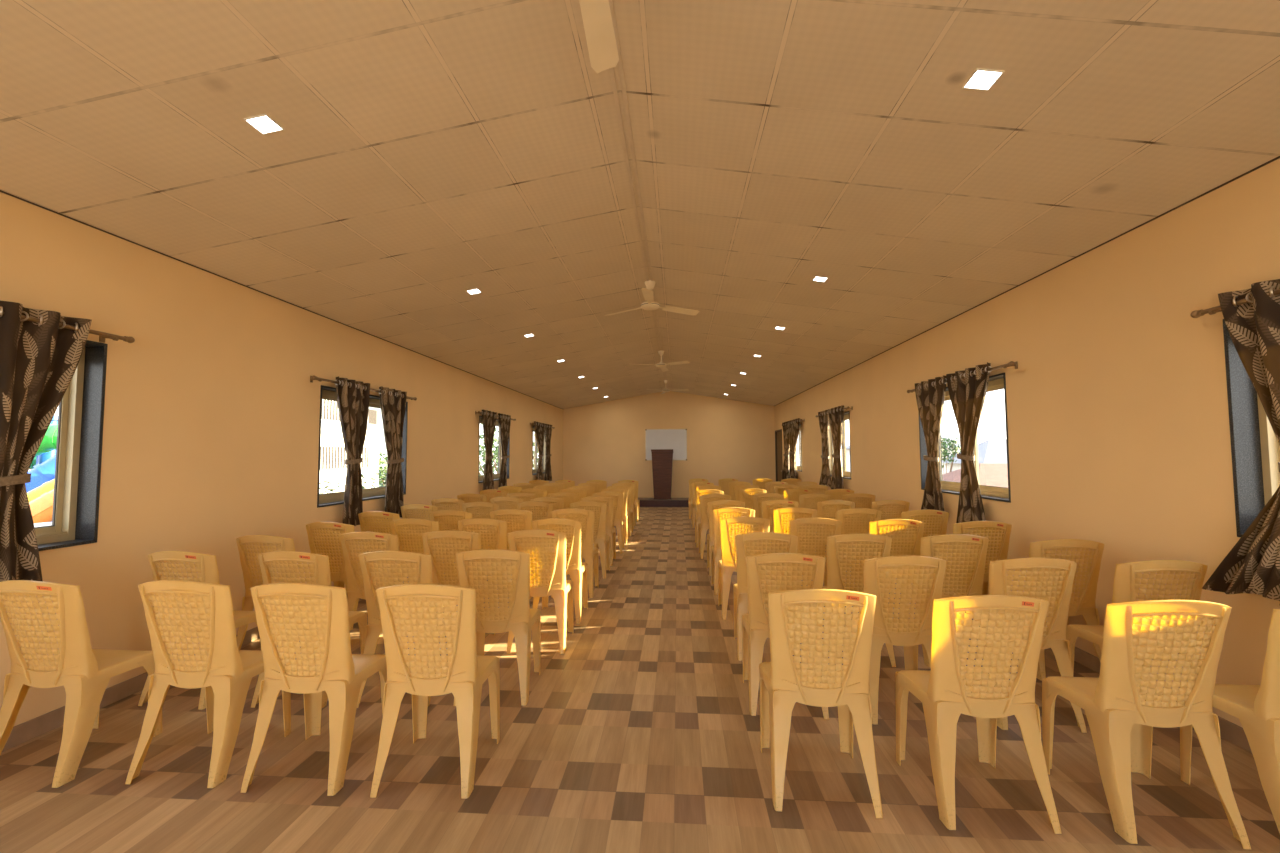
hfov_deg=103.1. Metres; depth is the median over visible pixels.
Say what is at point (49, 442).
water slide
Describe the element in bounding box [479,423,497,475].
tree
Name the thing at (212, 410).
wall
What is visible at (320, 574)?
plastic chair
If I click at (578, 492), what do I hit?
plastic chair
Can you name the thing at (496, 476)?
window
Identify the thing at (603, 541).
plastic chair
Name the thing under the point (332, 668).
plastic chair
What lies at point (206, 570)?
plastic chair
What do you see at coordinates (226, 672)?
plastic chair
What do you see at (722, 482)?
plastic chair
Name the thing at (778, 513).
plastic chair
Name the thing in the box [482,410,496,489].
curtain
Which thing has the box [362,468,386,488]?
leafy plant
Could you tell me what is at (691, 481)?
plastic chair
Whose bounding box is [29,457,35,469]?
water slide
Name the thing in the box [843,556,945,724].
plastic chair
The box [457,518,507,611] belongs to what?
plastic chair
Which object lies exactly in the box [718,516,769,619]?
plastic chair
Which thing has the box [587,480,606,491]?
plastic chair
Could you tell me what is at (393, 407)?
curtain
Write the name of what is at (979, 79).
diffuser
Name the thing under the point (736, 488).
plastic chair
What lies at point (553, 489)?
plastic chair
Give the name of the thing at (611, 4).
trim
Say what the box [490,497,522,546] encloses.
plastic chair
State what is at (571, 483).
plastic chair
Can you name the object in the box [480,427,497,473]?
tree
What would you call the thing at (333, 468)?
building
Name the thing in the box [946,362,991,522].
curtain
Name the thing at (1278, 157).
trim
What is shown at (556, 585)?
plastic chair
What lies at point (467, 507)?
plastic chair
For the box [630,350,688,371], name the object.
ceiling fan
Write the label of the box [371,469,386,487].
leafy plant
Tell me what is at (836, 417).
curtain
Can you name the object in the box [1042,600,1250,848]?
plastic chair
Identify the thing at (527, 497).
plastic chair
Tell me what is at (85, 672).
plastic chair
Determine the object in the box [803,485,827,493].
plastic chair
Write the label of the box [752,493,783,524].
plastic chair
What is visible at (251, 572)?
plastic chair
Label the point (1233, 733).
baseboard
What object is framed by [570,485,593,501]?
plastic chair
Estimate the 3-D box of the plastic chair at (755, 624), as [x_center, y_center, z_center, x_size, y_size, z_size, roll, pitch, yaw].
[0.860,1.184,3.083,0.445,0.916,0.499,-1,-3,6]
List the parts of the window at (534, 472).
sash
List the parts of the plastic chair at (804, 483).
woven panel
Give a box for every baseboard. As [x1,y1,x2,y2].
[2,626,259,751]
[1074,647,1251,752]
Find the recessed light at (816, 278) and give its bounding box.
[812,276,827,281]
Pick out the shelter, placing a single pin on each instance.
(43, 523)
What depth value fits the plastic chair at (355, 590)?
3.78 m
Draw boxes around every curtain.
[0,301,91,581]
[334,376,369,525]
[378,386,406,518]
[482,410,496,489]
[498,413,510,486]
[534,421,543,479]
[544,424,551,480]
[782,421,789,479]
[789,418,799,478]
[818,410,830,487]
[828,405,843,488]
[915,375,946,510]
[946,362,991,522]
[1202,279,1279,600]
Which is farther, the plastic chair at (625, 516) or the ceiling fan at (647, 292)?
the plastic chair at (625, 516)
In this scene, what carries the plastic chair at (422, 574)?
on the floor
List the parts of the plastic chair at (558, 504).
woven panel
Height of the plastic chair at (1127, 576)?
0.916 m
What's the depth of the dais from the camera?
14.18 m
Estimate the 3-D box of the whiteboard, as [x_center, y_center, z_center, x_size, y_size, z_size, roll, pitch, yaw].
[0.767,0.534,14.914,1.224,0.924,0.026,0,-3,4]
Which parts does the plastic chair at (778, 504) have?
backrest, woven panel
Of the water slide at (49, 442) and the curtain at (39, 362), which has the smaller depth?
the curtain at (39, 362)
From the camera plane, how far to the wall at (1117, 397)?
3.27 m
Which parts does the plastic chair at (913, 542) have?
backrest, woven panel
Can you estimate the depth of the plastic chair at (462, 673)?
2.28 m
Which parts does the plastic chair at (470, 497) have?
woven panel, backrest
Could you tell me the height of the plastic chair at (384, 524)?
0.916 m
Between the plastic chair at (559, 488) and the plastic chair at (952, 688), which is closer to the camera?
the plastic chair at (952, 688)
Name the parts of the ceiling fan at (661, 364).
motor, blade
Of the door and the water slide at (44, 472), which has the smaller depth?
the water slide at (44, 472)
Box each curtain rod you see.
[3,312,134,342]
[310,375,416,399]
[475,411,515,420]
[816,406,852,416]
[907,361,1017,392]
[1190,289,1279,317]
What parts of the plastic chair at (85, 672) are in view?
leg, woven panel, backrest, seat, leg, leg, leg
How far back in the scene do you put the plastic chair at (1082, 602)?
3.33 m
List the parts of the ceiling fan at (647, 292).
blade, blade, motor, blade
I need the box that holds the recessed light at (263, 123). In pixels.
[244,114,283,134]
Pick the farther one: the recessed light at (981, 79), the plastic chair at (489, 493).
the plastic chair at (489, 493)
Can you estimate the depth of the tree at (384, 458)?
22.28 m
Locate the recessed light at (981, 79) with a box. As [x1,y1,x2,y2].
[962,68,1004,90]
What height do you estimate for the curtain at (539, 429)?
1.433 m
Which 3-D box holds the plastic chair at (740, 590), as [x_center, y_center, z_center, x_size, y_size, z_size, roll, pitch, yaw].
[0.940,1.225,3.843,0.445,0.916,0.499,-1,-3,7]
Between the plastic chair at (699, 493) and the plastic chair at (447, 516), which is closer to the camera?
the plastic chair at (447, 516)
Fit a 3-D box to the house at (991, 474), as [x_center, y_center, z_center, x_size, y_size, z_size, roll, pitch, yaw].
[11.628,3.243,14.633,7.800,4.360,7.400,0,-3,4]
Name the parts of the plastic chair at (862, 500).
woven panel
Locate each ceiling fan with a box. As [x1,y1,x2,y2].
[579,0,618,72]
[605,280,698,315]
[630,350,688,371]
[647,380,688,393]
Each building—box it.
[319,399,379,492]
[368,407,386,485]
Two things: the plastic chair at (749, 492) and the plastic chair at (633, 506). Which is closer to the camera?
the plastic chair at (749, 492)
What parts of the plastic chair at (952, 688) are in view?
leg, leg, seat, leg, backrest, woven panel, leg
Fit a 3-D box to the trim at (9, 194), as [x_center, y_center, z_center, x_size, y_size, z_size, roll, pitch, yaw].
[-2.939,-0.981,6.470,0.008,0.010,17.550,0,-3,4]
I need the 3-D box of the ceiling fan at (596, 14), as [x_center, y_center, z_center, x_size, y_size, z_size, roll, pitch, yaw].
[-0.173,-1.621,1.639,1.078,0.298,0.934,0,-3,4]
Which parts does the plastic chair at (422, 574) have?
leg, woven panel, backrest, seat, leg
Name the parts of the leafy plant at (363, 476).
stem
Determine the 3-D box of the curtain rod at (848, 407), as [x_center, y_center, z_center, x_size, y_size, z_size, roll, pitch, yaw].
[3.421,-0.249,9.024,0.109,0.060,1.886,0,-3,4]
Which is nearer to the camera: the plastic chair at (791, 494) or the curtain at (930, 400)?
the curtain at (930, 400)
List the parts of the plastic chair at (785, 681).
leg, leg, seat, backrest, woven panel, leg, leg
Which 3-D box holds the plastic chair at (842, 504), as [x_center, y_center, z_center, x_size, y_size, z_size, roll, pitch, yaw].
[2.397,1.352,6.320,0.445,0.916,0.499,-1,-3,6]
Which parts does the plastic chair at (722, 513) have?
leg, seat, leg, backrest, woven panel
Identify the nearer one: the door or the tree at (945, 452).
the door
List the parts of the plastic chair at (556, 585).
leg, woven panel, backrest, seat, leg, leg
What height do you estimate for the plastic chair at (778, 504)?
0.916 m
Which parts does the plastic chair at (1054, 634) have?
leg, seat, backrest, woven panel, leg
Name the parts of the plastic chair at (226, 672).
leg, woven panel, backrest, leg, seat, leg, leg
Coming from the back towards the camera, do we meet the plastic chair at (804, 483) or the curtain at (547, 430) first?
the curtain at (547, 430)
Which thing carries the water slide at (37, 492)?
on the ground
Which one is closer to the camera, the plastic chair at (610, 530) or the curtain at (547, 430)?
the plastic chair at (610, 530)
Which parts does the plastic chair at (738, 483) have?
woven panel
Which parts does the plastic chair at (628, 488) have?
backrest, leg, leg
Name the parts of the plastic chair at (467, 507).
woven panel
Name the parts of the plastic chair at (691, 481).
leg, backrest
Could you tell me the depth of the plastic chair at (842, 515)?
5.22 m
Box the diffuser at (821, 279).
[814,277,826,281]
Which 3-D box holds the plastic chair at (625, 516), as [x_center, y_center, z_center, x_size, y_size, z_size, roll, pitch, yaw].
[-0.420,1.489,8.649,0.445,0.916,0.499,0,-3,3]
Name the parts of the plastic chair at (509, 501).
woven panel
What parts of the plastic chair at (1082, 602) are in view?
leg, seat, backrest, woven panel, leg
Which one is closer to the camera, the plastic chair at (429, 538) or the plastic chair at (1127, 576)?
the plastic chair at (1127, 576)
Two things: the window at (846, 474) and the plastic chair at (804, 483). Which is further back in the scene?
the plastic chair at (804, 483)
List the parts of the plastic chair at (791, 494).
backrest, woven panel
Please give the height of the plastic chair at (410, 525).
0.916 m
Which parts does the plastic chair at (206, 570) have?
leg, woven panel, backrest, leg, seat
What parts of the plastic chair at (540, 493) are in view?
woven panel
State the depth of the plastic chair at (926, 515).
5.07 m
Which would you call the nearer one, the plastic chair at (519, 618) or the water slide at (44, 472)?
the plastic chair at (519, 618)
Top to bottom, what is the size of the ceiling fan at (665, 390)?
0.298 m
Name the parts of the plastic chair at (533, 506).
woven panel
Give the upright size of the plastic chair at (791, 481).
0.916 m
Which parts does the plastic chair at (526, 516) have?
woven panel, backrest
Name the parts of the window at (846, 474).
sash, sash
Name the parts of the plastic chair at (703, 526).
leg, backrest, woven panel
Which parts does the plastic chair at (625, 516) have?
backrest, leg, leg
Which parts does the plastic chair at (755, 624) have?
leg, leg, seat, backrest, woven panel, leg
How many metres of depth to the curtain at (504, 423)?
9.65 m
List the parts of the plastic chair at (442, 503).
woven panel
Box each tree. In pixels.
[378,448,387,486]
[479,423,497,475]
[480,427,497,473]
[533,434,538,469]
[941,436,960,473]
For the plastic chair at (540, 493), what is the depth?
8.34 m
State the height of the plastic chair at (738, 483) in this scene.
0.916 m
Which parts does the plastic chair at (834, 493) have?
woven panel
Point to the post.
(43, 457)
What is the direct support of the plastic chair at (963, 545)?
on the floor
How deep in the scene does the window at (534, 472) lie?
12.78 m
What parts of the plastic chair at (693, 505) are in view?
leg, backrest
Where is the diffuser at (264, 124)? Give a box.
[247,116,280,132]
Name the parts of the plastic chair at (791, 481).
woven panel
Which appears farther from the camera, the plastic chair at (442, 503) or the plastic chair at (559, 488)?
the plastic chair at (559, 488)
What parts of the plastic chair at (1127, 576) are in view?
leg, seat, backrest, woven panel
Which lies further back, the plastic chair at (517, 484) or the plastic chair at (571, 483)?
the plastic chair at (571, 483)
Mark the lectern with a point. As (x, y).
(662, 459)
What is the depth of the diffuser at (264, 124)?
2.43 m
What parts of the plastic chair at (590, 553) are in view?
woven panel, backrest, leg, seat, leg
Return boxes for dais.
[638,498,688,506]
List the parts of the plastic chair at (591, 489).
woven panel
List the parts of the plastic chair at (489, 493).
woven panel, backrest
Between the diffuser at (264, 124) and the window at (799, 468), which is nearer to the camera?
the diffuser at (264, 124)
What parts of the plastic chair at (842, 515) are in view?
woven panel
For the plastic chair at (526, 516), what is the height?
0.916 m
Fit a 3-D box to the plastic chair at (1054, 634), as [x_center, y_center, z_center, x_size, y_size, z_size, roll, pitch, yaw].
[2.160,1.171,2.933,0.445,0.916,0.499,0,-3,4]
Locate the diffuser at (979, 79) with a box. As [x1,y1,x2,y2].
[965,71,1000,88]
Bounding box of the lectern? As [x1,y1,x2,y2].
[651,449,672,498]
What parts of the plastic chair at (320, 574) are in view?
leg, woven panel, backrest, leg, seat, leg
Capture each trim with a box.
[0,190,558,407]
[609,0,667,387]
[775,156,1279,405]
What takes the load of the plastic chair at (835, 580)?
on the floor
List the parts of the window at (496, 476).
frame, sash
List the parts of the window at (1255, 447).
frame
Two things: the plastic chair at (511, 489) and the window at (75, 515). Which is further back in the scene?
the plastic chair at (511, 489)
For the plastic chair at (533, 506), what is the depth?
6.10 m
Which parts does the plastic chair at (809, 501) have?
woven panel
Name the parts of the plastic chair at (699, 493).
leg, backrest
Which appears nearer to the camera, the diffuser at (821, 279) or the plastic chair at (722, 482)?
the diffuser at (821, 279)
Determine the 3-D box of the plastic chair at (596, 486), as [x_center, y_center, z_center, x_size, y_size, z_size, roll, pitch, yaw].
[-0.997,1.580,10.293,0.445,0.916,0.499,0,-3,4]
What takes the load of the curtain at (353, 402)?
hanging from the curtain rod at (313, 377)
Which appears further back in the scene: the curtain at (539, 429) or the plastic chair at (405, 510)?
the curtain at (539, 429)
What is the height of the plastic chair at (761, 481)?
0.916 m
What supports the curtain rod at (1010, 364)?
attached to the wall at (1117, 397)
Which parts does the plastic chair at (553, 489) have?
woven panel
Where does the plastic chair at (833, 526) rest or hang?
on the floor
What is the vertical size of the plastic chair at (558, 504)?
0.916 m
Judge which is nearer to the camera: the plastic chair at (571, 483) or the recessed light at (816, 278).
the recessed light at (816, 278)
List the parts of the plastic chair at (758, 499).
woven panel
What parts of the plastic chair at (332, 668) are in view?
leg, woven panel, backrest, leg, seat, leg, leg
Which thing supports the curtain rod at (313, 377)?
attached to the wall at (212, 410)
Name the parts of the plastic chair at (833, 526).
woven panel, leg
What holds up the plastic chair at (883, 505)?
on the floor
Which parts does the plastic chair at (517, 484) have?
woven panel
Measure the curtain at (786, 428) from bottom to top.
1.460 m
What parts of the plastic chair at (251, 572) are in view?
leg, seat, woven panel, backrest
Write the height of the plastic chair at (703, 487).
0.916 m
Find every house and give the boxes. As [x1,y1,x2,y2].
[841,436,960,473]
[942,439,1006,472]
[942,463,1007,486]
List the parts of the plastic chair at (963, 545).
leg, backrest, woven panel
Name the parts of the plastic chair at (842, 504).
backrest, woven panel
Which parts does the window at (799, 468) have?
sash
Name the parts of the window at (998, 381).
sash, frame, sash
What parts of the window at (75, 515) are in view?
sash, frame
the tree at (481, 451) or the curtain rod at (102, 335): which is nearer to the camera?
the curtain rod at (102, 335)
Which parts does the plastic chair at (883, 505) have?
woven panel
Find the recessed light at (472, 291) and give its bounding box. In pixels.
[466,288,481,294]
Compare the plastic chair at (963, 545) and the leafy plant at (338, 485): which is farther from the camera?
the leafy plant at (338, 485)
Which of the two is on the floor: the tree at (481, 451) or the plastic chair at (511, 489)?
the plastic chair at (511, 489)
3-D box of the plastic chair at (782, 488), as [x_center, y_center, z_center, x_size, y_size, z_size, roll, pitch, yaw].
[2.662,1.513,9.334,0.445,0.916,0.499,0,-3,4]
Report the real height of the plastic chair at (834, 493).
0.916 m
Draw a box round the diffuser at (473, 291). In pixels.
[468,289,479,293]
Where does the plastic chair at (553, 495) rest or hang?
on the floor
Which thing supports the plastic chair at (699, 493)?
on the floor
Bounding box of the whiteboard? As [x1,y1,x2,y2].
[645,429,686,460]
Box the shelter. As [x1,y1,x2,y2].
[34,522,51,526]
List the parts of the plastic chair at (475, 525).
woven panel, backrest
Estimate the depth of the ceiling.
2.69 m
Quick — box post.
[38,416,57,463]
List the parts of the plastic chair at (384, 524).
woven panel, backrest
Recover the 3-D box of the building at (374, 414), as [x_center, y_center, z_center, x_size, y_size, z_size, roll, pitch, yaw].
[-19.870,0.102,29.576,6.040,12.500,13.000,0,-3,4]
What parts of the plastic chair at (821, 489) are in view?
woven panel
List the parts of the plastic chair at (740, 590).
leg, seat, leg, backrest, woven panel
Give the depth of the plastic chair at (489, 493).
8.25 m
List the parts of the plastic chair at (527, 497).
woven panel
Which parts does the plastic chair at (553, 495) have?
backrest, woven panel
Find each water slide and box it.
[25,455,55,491]
[27,479,53,501]
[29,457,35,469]
[29,489,53,522]
[34,424,57,457]
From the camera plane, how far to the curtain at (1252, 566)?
2.37 m
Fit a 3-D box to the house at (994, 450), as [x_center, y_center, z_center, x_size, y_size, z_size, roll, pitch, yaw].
[25.191,3.639,34.096,7.500,5.550,6.000,0,-3,4]
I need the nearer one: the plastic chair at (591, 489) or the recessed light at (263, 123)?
the recessed light at (263, 123)
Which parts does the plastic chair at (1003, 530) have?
woven panel, leg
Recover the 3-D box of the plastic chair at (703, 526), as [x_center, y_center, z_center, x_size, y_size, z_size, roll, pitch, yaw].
[1.079,1.414,7.368,0.445,0.916,0.499,0,-3,3]
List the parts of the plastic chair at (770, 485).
woven panel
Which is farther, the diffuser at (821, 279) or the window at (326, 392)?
the window at (326, 392)
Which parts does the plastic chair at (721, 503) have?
leg, leg, backrest, woven panel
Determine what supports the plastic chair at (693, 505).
on the floor
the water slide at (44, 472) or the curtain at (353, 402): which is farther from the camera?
the water slide at (44, 472)
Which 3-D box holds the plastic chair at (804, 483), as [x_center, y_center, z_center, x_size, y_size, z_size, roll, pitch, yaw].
[3.350,1.566,10.375,0.445,0.916,0.499,0,-3,4]
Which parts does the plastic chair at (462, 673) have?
leg, leg, woven panel, backrest, seat, leg, leg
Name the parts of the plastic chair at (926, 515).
backrest, woven panel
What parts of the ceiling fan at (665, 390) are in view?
blade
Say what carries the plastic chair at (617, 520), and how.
on the floor
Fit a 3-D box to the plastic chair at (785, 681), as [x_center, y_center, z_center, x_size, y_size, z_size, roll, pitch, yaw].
[0.793,1.143,2.317,0.445,0.916,0.499,-1,-3,6]
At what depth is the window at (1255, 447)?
2.56 m
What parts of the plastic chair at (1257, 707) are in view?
leg, seat, leg, backrest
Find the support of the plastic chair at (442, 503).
on the floor
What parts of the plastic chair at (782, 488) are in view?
woven panel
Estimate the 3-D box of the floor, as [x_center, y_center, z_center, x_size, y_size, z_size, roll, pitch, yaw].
[0.166,1.884,6.088,6.670,0.150,18.010,0,-3,4]
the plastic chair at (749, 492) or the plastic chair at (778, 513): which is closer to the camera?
the plastic chair at (778, 513)
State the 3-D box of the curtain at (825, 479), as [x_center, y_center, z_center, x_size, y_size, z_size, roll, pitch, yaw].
[3.406,0.411,9.432,0.107,1.400,0.771,0,-3,4]
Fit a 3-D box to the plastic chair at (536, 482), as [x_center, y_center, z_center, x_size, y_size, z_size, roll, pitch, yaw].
[-2.226,1.646,11.435,0.445,0.916,0.499,0,-3,4]
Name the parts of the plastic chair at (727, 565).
leg, seat, leg, backrest, woven panel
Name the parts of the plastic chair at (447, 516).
woven panel, backrest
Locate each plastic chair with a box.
[0,580,161,787]
[125,580,290,787]
[138,551,261,709]
[236,535,296,652]
[240,583,386,795]
[251,551,366,707]
[306,522,360,630]
[340,532,398,610]
[357,551,453,707]
[358,511,403,598]
[370,584,499,798]
[390,518,456,606]
[401,504,437,551]
[422,530,495,634]
[430,510,482,580]
[431,498,464,525]
[453,549,540,705]
[457,493,486,548]
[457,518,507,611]
[462,502,498,545]
[480,489,506,517]
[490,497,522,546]
[490,509,533,598]
[498,486,521,495]
[506,493,535,519]
[507,530,573,653]
[513,483,534,493]
[517,501,552,529]
[520,489,546,501]
[529,480,548,489]
[531,497,563,526]
[532,518,587,623]
[533,485,556,494]
[544,483,565,497]
[547,492,576,518]
[551,509,598,597]
[555,480,574,501]
[560,488,586,501]
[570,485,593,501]
[570,501,609,578]
[578,482,599,492]
[580,496,615,565]
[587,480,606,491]
[593,492,623,553]
[601,488,628,543]
[607,485,632,535]
[612,482,635,528]
[618,480,639,521]
[688,478,707,518]
[691,482,713,527]
[695,489,722,547]
[696,485,720,490]
[698,494,730,558]
[707,500,744,575]
[711,507,754,594]
[718,478,737,494]
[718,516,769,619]
[728,481,750,500]
[733,532,797,660]
[734,485,758,503]
[739,488,765,514]
[742,553,828,719]
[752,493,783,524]
[753,478,772,489]
[758,500,798,546]
[759,589,882,817]
[765,482,787,500]
[770,507,816,584]
[774,485,798,500]
[781,478,800,486]
[784,489,811,506]
[790,518,841,585]
[795,481,816,500]
[799,493,830,529]
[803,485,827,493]
[815,500,855,575]
[823,533,895,666]
[825,489,853,515]
[837,508,881,574]
[843,493,874,529]
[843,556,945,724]
[858,519,924,608]
[871,500,909,547]
[889,509,948,588]
[895,595,1061,833]
[901,534,988,666]
[945,521,1011,594]
[955,557,1086,732]
[1016,539,1103,680]
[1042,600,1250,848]
[1066,560,1206,680]
[1180,609,1279,833]
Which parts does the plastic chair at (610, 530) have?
backrest, woven panel, leg, seat, leg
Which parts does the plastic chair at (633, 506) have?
backrest, leg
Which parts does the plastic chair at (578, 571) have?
leg, leg, woven panel, backrest, leg, seat, leg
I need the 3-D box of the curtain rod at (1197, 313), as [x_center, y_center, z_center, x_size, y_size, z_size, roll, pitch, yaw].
[2.885,-0.638,1.759,0.109,0.060,1.856,0,-3,4]
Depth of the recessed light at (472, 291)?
4.92 m
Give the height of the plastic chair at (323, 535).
0.916 m
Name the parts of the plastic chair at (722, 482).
woven panel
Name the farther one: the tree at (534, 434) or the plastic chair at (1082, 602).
the tree at (534, 434)
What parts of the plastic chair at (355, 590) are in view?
leg, woven panel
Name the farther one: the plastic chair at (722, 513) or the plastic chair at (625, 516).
the plastic chair at (625, 516)
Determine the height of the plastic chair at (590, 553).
0.916 m
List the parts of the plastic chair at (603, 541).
woven panel, backrest, seat, leg, leg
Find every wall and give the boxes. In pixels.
[0,192,562,725]
[563,391,775,497]
[774,158,1279,727]
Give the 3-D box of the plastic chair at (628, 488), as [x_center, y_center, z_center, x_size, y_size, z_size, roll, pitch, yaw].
[-0.365,1.529,9.396,0.445,0.916,0.499,0,-3,3]
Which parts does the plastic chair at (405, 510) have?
woven panel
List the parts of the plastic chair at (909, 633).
leg, seat, backrest, woven panel, leg, leg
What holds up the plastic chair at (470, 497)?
on the floor
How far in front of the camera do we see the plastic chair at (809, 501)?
7.14 m
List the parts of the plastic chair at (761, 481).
woven panel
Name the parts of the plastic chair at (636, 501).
backrest, leg, leg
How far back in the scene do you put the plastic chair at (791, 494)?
8.12 m
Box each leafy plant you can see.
[321,480,344,492]
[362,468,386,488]
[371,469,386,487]
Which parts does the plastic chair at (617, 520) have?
backrest, woven panel, leg, leg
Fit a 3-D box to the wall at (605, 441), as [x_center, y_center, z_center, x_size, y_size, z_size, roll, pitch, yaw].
[0.812,0.596,15.036,6.210,3.380,0.230,0,-3,4]
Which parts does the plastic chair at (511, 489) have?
woven panel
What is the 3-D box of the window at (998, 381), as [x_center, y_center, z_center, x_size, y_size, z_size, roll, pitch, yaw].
[3.304,0.131,5.111,0.236,1.110,1.580,0,-3,4]
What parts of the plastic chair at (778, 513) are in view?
backrest, woven panel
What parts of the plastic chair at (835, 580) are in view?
backrest, woven panel, leg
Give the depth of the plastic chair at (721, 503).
6.21 m
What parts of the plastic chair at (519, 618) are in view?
leg, woven panel, backrest, seat, leg, leg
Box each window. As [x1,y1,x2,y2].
[35,340,107,550]
[317,385,407,507]
[478,416,509,482]
[532,426,545,474]
[789,424,801,471]
[822,411,850,478]
[919,372,1010,502]
[1223,319,1279,536]
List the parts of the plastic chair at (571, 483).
woven panel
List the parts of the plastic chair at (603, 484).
woven panel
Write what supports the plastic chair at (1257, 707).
on the floor
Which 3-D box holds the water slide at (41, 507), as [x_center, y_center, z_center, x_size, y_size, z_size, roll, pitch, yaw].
[-7.405,2.800,6.258,0.341,4.502,1.077,-3,-4,41]
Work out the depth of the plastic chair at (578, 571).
4.53 m
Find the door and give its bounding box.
[775,429,782,481]
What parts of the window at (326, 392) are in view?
sash, frame, sash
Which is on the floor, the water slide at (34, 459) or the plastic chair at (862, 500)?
the plastic chair at (862, 500)
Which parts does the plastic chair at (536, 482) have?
backrest, woven panel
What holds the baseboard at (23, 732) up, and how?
attached to the wall at (212, 410)
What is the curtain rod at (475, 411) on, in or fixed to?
attached to the wall at (212, 410)
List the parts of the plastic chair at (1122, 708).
leg, leg, seat, leg, backrest, woven panel, leg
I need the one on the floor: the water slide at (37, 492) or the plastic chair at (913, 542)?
the plastic chair at (913, 542)
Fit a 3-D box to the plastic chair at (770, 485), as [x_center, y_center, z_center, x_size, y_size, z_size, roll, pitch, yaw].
[2.758,1.568,10.368,0.445,0.916,0.499,0,-3,4]
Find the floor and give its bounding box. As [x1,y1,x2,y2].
[0,507,1279,852]
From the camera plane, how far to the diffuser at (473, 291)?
4.92 m
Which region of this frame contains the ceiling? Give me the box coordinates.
[0,0,1279,408]
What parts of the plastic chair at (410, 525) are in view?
woven panel, backrest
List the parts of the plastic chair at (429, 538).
woven panel, backrest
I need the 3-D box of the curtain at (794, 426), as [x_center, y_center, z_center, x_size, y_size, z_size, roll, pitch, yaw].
[3.583,0.550,11.832,0.107,1.420,1.051,0,-3,4]
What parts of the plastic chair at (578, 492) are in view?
woven panel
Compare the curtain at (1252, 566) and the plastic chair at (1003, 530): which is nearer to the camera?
the curtain at (1252, 566)
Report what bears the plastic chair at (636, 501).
on the floor
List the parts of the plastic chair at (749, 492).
woven panel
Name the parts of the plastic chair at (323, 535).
woven panel, backrest, leg, leg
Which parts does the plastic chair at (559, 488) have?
backrest, woven panel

